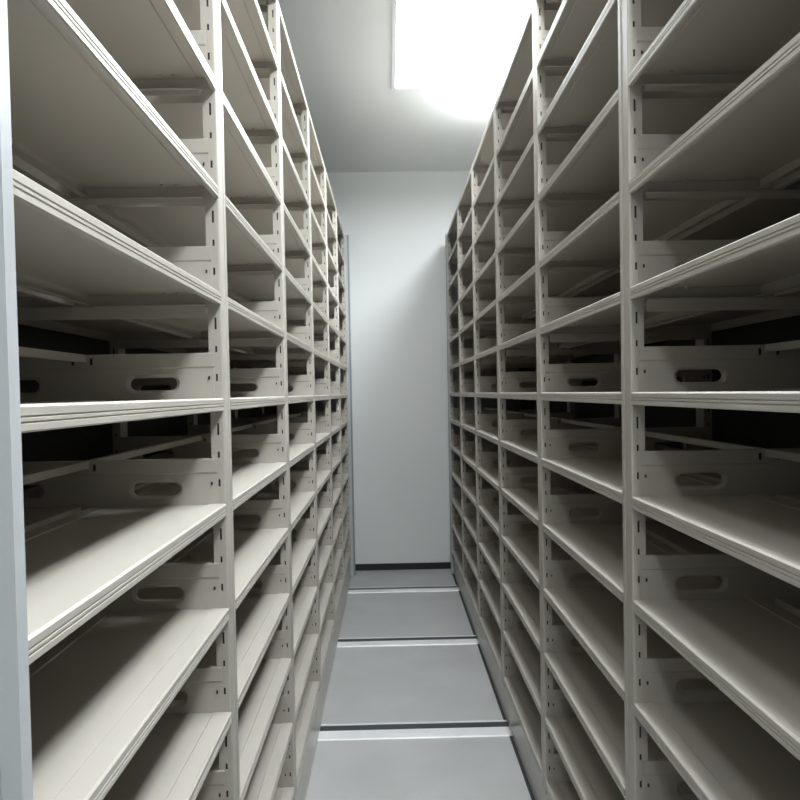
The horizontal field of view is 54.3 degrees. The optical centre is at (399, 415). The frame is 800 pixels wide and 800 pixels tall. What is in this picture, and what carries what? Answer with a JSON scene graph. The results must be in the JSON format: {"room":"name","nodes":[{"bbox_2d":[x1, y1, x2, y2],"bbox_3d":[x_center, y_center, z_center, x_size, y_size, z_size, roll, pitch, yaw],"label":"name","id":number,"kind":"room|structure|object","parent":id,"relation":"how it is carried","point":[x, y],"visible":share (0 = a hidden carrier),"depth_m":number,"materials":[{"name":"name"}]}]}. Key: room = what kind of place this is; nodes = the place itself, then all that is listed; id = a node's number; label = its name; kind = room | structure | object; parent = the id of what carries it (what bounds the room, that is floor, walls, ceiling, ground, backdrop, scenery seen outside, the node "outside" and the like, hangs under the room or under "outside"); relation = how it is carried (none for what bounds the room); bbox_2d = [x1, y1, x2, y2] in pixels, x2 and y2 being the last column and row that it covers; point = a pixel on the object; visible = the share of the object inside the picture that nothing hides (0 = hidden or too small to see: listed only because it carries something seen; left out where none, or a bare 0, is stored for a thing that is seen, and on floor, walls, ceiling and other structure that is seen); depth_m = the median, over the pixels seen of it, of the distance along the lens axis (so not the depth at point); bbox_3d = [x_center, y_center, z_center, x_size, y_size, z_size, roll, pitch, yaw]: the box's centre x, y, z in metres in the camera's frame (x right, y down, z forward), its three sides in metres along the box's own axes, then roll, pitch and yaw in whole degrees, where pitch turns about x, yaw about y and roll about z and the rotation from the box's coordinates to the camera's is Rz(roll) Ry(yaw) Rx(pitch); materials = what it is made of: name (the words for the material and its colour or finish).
{"room":"archive storage room","nodes":[
{"label":"archive storage room","id":0,"kind":"room"},
{"bbox_2d":[18,324,276,488],"bbox_3d":[-0.969,0.025,3.288,0.080,2.660,6.000,-1,2,-1],"label":"wall","id":1,"kind":"structure","parent":0,"point":[83,443],"depth_m":2.23,"materials":[{"name":"paint"}]},
{"bbox_2d":[327,171,469,563],"bbox_3d":[-0.019,-0.356,6.343,5.518,3.205,0.100,-1,2,-1],"label":"wall","id":2,"kind":"structure","parent":0,"point":[396,224],"depth_m":6.29,"materials":[{"name":"white paint"}]},
{"bbox_2d":[355,562,450,570],"bbox_3d":[0.011,1.222,6.333,1.918,0.052,0.012,-1,2,-1],"label":"baseboard","id":3,"kind":"structure","parent":2,"relation":"attached to","point":[431,565],"depth_m":6.33,"materials":[{"name":"black"}]},
{"bbox_2d":[278,0,531,172],"bbox_3d":[0.019,-1.869,1.596,5.518,0.100,9.500,-1,2,-1],"label":"ceiling","id":4,"kind":"structure","parent":0,"point":[342,49],"depth_m":4.54,"materials":[{"name":"white paint"}]},
{"bbox_2d":[392,0,467,89],"bbox_3d":[0.130,-1.888,3.949,0.340,0.006,1.200,-1,2,-1],"label":"recessed light","id":5,"kind":"object","parent":4,"relation":"in","point":[426,34],"visible":1,"depth_m":3.92,"materials":[{"name":"white plastic"}]},
{"bbox_2d":[483,48,514,133],"bbox_3d":[0.697,-1.825,4.259,0.340,0.171,1.200,-1,2,-1],"label":"shelf","id":6,"kind":"object","parent":4,"relation":"hanging from","point":[514,48],"visible":0.04,"depth_m":4.14,"materials":[{"name":"white metal"}]},
{"bbox_2d":[306,569,535,799],"bbox_3d":[0.080,1.434,1.694,5.518,0.100,9.500,-1,2,-1],"label":"floor","id":7,"kind":"structure","parent":0,"point":[419,683],"depth_m":3.61,"materials":[{"name":"grey metal"}]},
{"bbox_2d":[0,0,355,799],"bbox_3d":[-0.619,0.012,3.341,0.581,2.658,5.540,-1,2,-1],"label":"shelving rack","id":8,"kind":"object","parent":7,"relation":"on","point":[171,620],"visible":1,"depth_m":1.49,"materials":[{"name":"beige metal"}]},
{"bbox_2d":[348,585,459,592],"bbox_3d":[0.020,1.264,5.693,1.878,0.004,0.155,-1,2,-1],"label":"floor track","id":9,"kind":"object","parent":7,"relation":"on","point":[448,587],"visible":0.29,"depth_m":5.68,"materials":[{"name":"metal"}]},
{"bbox_2d":[337,635,478,646],"bbox_3d":[0.038,1.299,4.504,1.878,0.004,0.155,-1,2,-1],"label":"floor track","id":10,"kind":"object","parent":7,"relation":"on","point":[460,639],"visible":0.29,"depth_m":4.49,"materials":[{"name":"metal"}]},
{"bbox_2d":[318,720,511,740],"bbox_3d":[0.055,1.334,3.314,1.878,0.004,0.155,-1,2,-1],"label":"floor track","id":11,"kind":"object","parent":7,"relation":"on","point":[481,728],"visible":0.29,"depth_m":3.30,"materials":[{"name":"metal"}]},
{"bbox_2d":[452,574,534,799],"bbox_3d":[0.460,1.329,3.273,0.012,0.002,5.850,-1,2,-1],"label":"trim","id":12,"kind":"structure","parent":7,"relation":"on","point":[473,631],"depth_m":3.56,"materials":[{"name":"grey"}]},
{"bbox_2d":[445,0,799,799],"bbox_3d":[0.678,-0.011,3.361,0.581,2.655,5.540,-1,2,-1],"label":"shelving rack","id":13,"kind":"object","parent":7,"relation":"on","point":[632,601],"visible":1,"depth_m":1.73,"materials":[{"name":"beige metal"}]},
{"bbox_2d":[519,315,799,449],"bbox_3d":[1.029,-0.012,3.316,0.080,2.660,6.000,-1,2,-1],"label":"wall","id":14,"kind":"structure","parent":0,"point":[764,429],"depth_m":2.35,"materials":[{"name":"paint"}]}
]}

